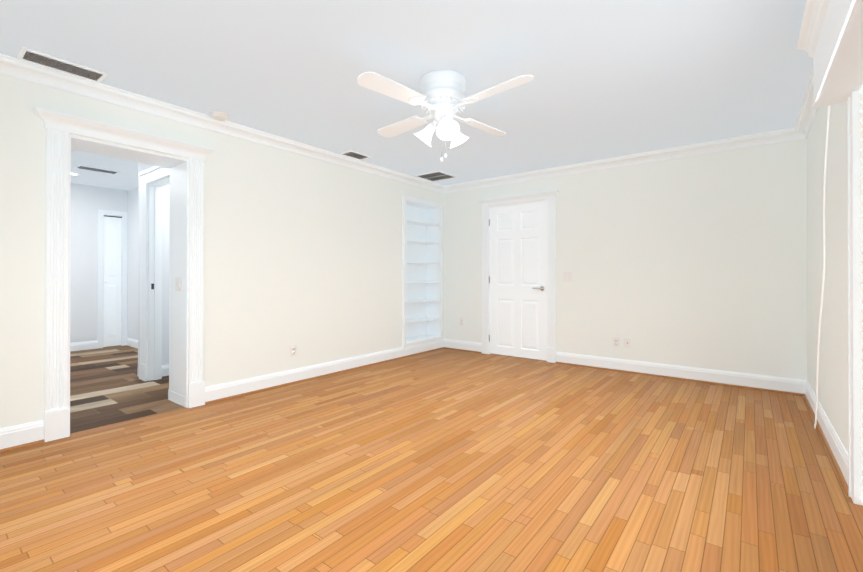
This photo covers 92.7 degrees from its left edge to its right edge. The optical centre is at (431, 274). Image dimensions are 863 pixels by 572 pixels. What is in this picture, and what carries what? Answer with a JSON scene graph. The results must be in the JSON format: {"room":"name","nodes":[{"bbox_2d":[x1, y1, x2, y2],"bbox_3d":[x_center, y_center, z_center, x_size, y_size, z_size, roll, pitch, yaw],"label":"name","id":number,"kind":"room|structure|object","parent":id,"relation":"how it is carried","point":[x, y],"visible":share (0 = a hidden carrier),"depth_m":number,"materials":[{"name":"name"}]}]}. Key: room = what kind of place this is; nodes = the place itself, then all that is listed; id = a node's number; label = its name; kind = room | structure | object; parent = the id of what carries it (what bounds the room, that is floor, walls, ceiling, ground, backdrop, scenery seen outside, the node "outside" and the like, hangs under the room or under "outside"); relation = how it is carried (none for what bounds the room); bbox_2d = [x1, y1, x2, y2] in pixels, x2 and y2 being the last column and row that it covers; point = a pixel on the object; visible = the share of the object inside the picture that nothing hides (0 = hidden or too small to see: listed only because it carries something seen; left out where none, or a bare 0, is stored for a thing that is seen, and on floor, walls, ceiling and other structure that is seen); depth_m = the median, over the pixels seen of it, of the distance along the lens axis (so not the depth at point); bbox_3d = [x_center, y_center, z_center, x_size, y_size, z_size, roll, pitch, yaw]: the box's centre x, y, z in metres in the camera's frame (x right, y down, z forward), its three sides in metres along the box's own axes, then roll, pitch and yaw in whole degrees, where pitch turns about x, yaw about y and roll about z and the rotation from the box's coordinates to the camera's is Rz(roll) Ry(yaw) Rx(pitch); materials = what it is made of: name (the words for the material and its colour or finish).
{"room":"empty living room","nodes":[
{"label":"empty living room","id":0,"kind":"room"},
{"bbox_2d":[70,183,127,345],"bbox_3d":[-5.571,-0.115,5.613,0.120,2.440,2.590,0,0,38],"label":"wall","id":1,"kind":"structure","parent":0,"point":[88,202],"depth_m":6.10,"materials":[{"name":"paint"}]},
{"bbox_2d":[70,340,97,350],"bbox_3d":[-5.649,1.044,5.398,0.014,0.120,2.100,0,0,38],"label":"baseboard","id":2,"kind":"structure","parent":1,"relation":"attached to","point":[87,345],"depth_m":6.07,"materials":[{"name":"white paint"}]},
{"bbox_2d":[103,215,121,346],"bbox_3d":[-4.931,0.093,6.362,0.054,2.008,0.232,0,0,38],"label":"closet door","id":3,"kind":"structure","parent":1,"relation":"in","point":[112,288],"depth_m":6.35,"materials":[{"name":"white paint"}]},
{"bbox_2d":[127,162,154,376],"bbox_3d":[-3.478,-0.117,5.163,3.740,2.440,0.740,0,0,38],"label":"wall","id":4,"kind":"structure","parent":0,"point":[133,307],"depth_m":6.31,"materials":[{"name":"paint"}]},
{"bbox_2d":[127,338,137,348],"bbox_3d":[-3.816,1.045,5.711,2.530,0.120,0.040,0,0,38],"label":"baseboard","id":5,"kind":"structure","parent":4,"relation":"attached to","point":[130,342],"depth_m":6.32,"materials":[{"name":"white paint"}]},
{"bbox_2d":[98,166,169,380],"bbox_3d":[-3.558,0.010,5.124,3.660,2.185,0.649,0,0,38],"label":"trim","id":6,"kind":"structure","parent":4,"relation":"attached to","point":[154,180],"depth_m":4.32,"materials":[{"name":"white paint"}]},
{"bbox_2d":[162,184,169,364],"bbox_3d":[-2.547,-0.117,5.043,0.100,2.440,1.450,0,0,38],"label":"wall","id":7,"kind":"structure","parent":0,"point":[165,269],"depth_m":4.49,"materials":[{"name":"paint"}]},
{"bbox_2d":[162,364,168,376],"bbox_3d":[-2.538,1.042,4.957,0.014,0.120,1.330,0,0,38],"label":"baseboard","id":8,"kind":"structure","parent":7,"relation":"attached to","point":[165,368],"depth_m":4.48,"materials":[{"name":"white paint"}]},
{"bbox_2d":[0,74,443,428],"bbox_3d":[-1.679,-0.120,4.138,0.360,2.440,5.860,0,0,38],"label":"wall","id":9,"kind":"structure","parent":0,"point":[304,253],"depth_m":3.84,"materials":[{"name":"paint"}]},
{"bbox_2d":[0,420,44,452],"bbox_3d":[-2.883,1.023,2.260,0.030,0.140,1.122,0,0,38],"label":"baseboard","id":10,"kind":"structure","parent":9,"relation":"attached to","point":[12,436],"depth_m":2.62,"materials":[{"name":"white paint"}]},
{"bbox_2d":[33,107,214,441],"bbox_3d":[-2.358,0.012,3.195,0.440,2.168,1.114,0,0,38],"label":"door frame","id":11,"kind":"structure","parent":9,"relation":"attached to","point":[186,303],"depth_m":3.12,"materials":[{"name":"white paint"}]},
{"bbox_2d":[168,390,184,406],"bbox_3d":[-2.178,1.037,3.525,0.344,0.120,0.014,0,0,38],"label":"baseboard","id":12,"kind":"structure","parent":9,"relation":"attached to","point":[177,398],"depth_m":3.52,"materials":[{"name":"white paint"}]},
{"bbox_2d":[175,277,181,290],"bbox_3d":[-2.151,0.077,3.494,0.118,0.118,0.010,0,0,38],"label":"light switch","id":13,"kind":"object","parent":9,"relation":"attached to","point":[178,283],"visible":1,"depth_m":3.48,"materials":[{"name":"white plastic"}]},
{"bbox_2d":[0,53,443,192],"bbox_3d":[-1.503,-1.293,4.005,0.085,0.095,5.620,0,0,38],"label":"crown molding","id":14,"kind":"structure","parent":9,"relation":"attached to","point":[11,66],"depth_m":3.31,"materials":[{"name":"white paint"}]},
{"bbox_2d":[290,344,296,356],"bbox_3d":[-1.405,0.770,4.188,0.009,0.115,0.072,0,0,38],"label":"electrical outlet","id":15,"kind":"object","parent":9,"relation":"attached to","point":[293,350],"visible":1,"depth_m":4.18,"materials":[{"name":"white plastic"}]},
{"bbox_2d":[205,339,443,403],"bbox_3d":[-0.868,1.032,4.864,0.030,0.140,3.472,0,0,38],"label":"baseboard","id":16,"kind":"structure","parent":9,"relation":"attached to","point":[215,393],"depth_m":4.31,"materials":[{"name":"white paint"}]},
{"bbox_2d":[402,195,442,346],"bbox_3d":[-0.210,-0.051,5.934,0.286,2.033,0.886,0,0,38],"label":"built-in shelf","id":17,"kind":"object","parent":9,"relation":"in","point":[422,316],"visible":0.83,"depth_m":6.16,"materials":[{"name":"white paint"}]},
{"bbox_2d":[0,0,812,190],"bbox_3d":[-1.541,-1.391,4.035,8.430,0.100,5.860,0,0,38],"label":"ceiling","id":18,"kind":"structure","parent":0,"point":[614,78],"depth_m":2.64,"materials":[{"name":"grey paint"}]},
{"bbox_2d":[17,47,107,82],"bbox_3d":[-2.366,-1.340,2.650,0.190,0.013,0.410,0,0,38],"label":"ceiling vent","id":19,"kind":"object","parent":18,"relation":"in","point":[49,61],"visible":0.98,"depth_m":2.63,"materials":[{"name":"grey metal"}]},
{"bbox_2d":[74,165,119,174],"bbox_3d":[-4.233,-1.331,5.221,0.200,0.013,0.420,0,0,38],"label":"ceiling vent","id":20,"kind":"object","parent":18,"relation":"in","point":[96,169],"visible":0.96,"depth_m":5.19,"materials":[{"name":"grey metal"}]},
{"bbox_2d":[210,111,228,120],"bbox_3d":[-1.772,-1.324,3.442,0.144,0.038,0.144,0,0,38],"label":"smoke detector","id":21,"kind":"object","parent":18,"relation":"attached to","point":[219,115],"visible":1,"depth_m":3.41,"materials":[{"name":"white plastic"}]},
{"bbox_2d":[340,150,370,159],"bbox_3d":[-0.846,-1.333,4.597,0.190,0.013,0.300,0,0,38],"label":"ceiling vent","id":22,"kind":"object","parent":18,"relation":"in","point":[355,155],"visible":0.98,"depth_m":4.59,"materials":[{"name":"grey metal"}]},
{"bbox_2d":[415,171,455,181],"bbox_3d":[0.056,-1.330,5.568,0.420,0.013,0.400,0,0,38],"label":"ceiling vent","id":23,"kind":"object","parent":18,"relation":"in","point":[436,176],"visible":0.98,"depth_m":5.55,"materials":[{"name":"grey metal"}]},
{"bbox_2d":[357,70,533,161],"bbox_3d":[0.082,-1.069,2.854,1.033,0.551,1.033,0,0,0],"label":"ceiling fan","id":24,"kind":"object","parent":18,"relation":"hanging from","point":[442,98],"visible":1,"depth_m":2.74,"materials":[{"name":"white"}]},
{"bbox_2d":[0,345,862,571],"bbox_3d":[-1.541,1.149,4.026,8.430,0.100,5.860,0,0,38],"label":"floor","id":25,"kind":"structure","parent":0,"point":[445,460],"depth_m":2.22,"materials":[{"name":"brown wood"}]},
{"bbox_2d":[444,138,806,379],"bbox_3d":[1.884,-0.117,5.009,4.210,2.440,0.120,0,0,38],"label":"wall","id":26,"kind":"structure","parent":0,"point":[698,261],"depth_m":4.38,"materials":[{"name":"paint"}]},
{"bbox_2d":[459,318,463,325],"bbox_3d":[0.441,0.686,6.041,0.072,0.115,0.009,0,0,38],"label":"electrical outlet","id":27,"kind":"object","parent":26,"relation":"attached to","point":[461,321],"visible":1,"depth_m":6.04,"materials":[{"name":"white plastic"}]},
{"bbox_2d":[444,339,480,352],"bbox_3d":[0.453,1.036,6.018,0.645,0.140,0.030,0,0,38],"label":"baseboard","id":28,"kind":"structure","parent":26,"relation":"attached to","point":[475,347],"depth_m":6.02,"materials":[{"name":"white paint"}]},
{"bbox_2d":[489,202,546,360],"bbox_3d":[1.141,0.079,5.512,0.850,2.034,0.087,0,0,38],"label":"room door","id":29,"kind":"structure","parent":26,"relation":"in","point":[518,280],"depth_m":5.50,"materials":[{"name":"white paint"}]},
{"bbox_2d":[477,190,558,362],"bbox_3d":[1.159,0.026,5.526,1.158,2.156,0.190,0,0,38],"label":"door frame","id":30,"kind":"structure","parent":26,"relation":"attached to","point":[550,196],"depth_m":5.30,"materials":[{"name":"white paint"}]},
{"bbox_2d":[563,272,572,281],"bbox_3d":[1.682,0.023,5.082,0.118,0.118,0.010,0,0,38],"label":"light switch","id":31,"kind":"object","parent":26,"relation":"attached to","point":[567,276],"visible":1,"depth_m":5.08,"materials":[{"name":"white plastic"}]},
{"bbox_2d":[613,337,619,346],"bbox_3d":[2.126,0.772,4.737,0.072,0.115,0.009,0,0,38],"label":"electrical outlet","id":32,"kind":"object","parent":26,"relation":"attached to","point":[616,341],"visible":1,"depth_m":4.73,"materials":[{"name":"white plastic"}]},
{"bbox_2d":[444,128,791,192],"bbox_3d":[1.770,-1.290,4.972,3.900,0.095,0.085,0,0,38],"label":"crown molding","id":33,"kind":"structure","parent":26,"relation":"attached to","point":[782,135],"depth_m":4.56,"materials":[{"name":"white paint"}]},
{"bbox_2d":[624,338,630,347],"bbox_3d":[2.219,0.771,4.663,0.072,0.115,0.012,0,0,38],"label":"electrical outlet","id":34,"kind":"object","parent":26,"relation":"attached to","point":[627,342],"visible":1,"depth_m":4.66,"materials":[{"name":"white plastic"}]},
{"bbox_2d":[556,352,803,395],"bbox_3d":[2.485,1.031,4.445,2.336,0.140,0.030,0,0,38],"label":"baseboard","id":35,"kind":"structure","parent":26,"relation":"attached to","point":[719,377],"depth_m":4.29,"materials":[{"name":"white paint"}]},
{"bbox_2d":[807,85,862,504],"bbox_3d":[1.708,-0.130,1.440,0.120,2.440,5.740,0,0,38],"label":"wall","id":36,"kind":"structure","parent":0,"point":[833,378],"depth_m":2.59,"materials":[{"name":"paint"}]},
{"bbox_2d":[792,69,818,139],"bbox_3d":[1.664,-1.302,1.555,0.085,0.095,5.620,0,0,38],"label":"crown molding","id":37,"kind":"structure","parent":36,"relation":"attached to","point":[807,114],"depth_m":3.34,"materials":[{"name":"white paint"}]},
{"bbox_2d":[814,105,829,428],"bbox_3d":[2.552,-0.082,2.690,0.045,2.332,0.558,0,0,38],"label":"cord","id":38,"kind":"object","parent":36,"relation":"attached to","point":[824,187],"visible":0.9,"depth_m":2.59,"materials":[{"name":"white plastic"}]},
{"bbox_2d":[802,380,847,494],"bbox_3d":[2.729,1.025,2.878,0.030,0.140,2.130,0,0,38],"label":"baseboard","id":39,"kind":"structure","parent":36,"relation":"attached to","point":[837,452],"depth_m":2.59,"materials":[{"name":"white paint"}]},
{"bbox_2d":[797,0,862,107],"bbox_3d":[1.243,-1.066,1.108,0.205,0.370,2.730,0,0,38],"label":"valance","id":40,"kind":"object","parent":36,"relation":"attached to","point":[830,41],"visible":0.88,"depth_m":1.81,"materials":[{"name":"white paint"}]},
{"bbox_2d":[847,91,859,504],"bbox_3d":[1.317,0.019,1.053,0.026,2.140,2.490,0,0,38],"label":"door frame","id":41,"kind":"structure","parent":36,"relation":"attached to","point":[853,302],"depth_m":1.97,"materials":[{"name":"white paint"}]},
{"bbox_2d":[860,83,862,504],"bbox_3d":[1.345,0.057,1.032,0.040,2.024,2.294,0,0,38],"label":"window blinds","id":42,"kind":"object","parent":36,"relation":"attached to","point":[861,120],"visible":0.96,"depth_m":1.93,"materials":[{"name":"white"}]}
]}

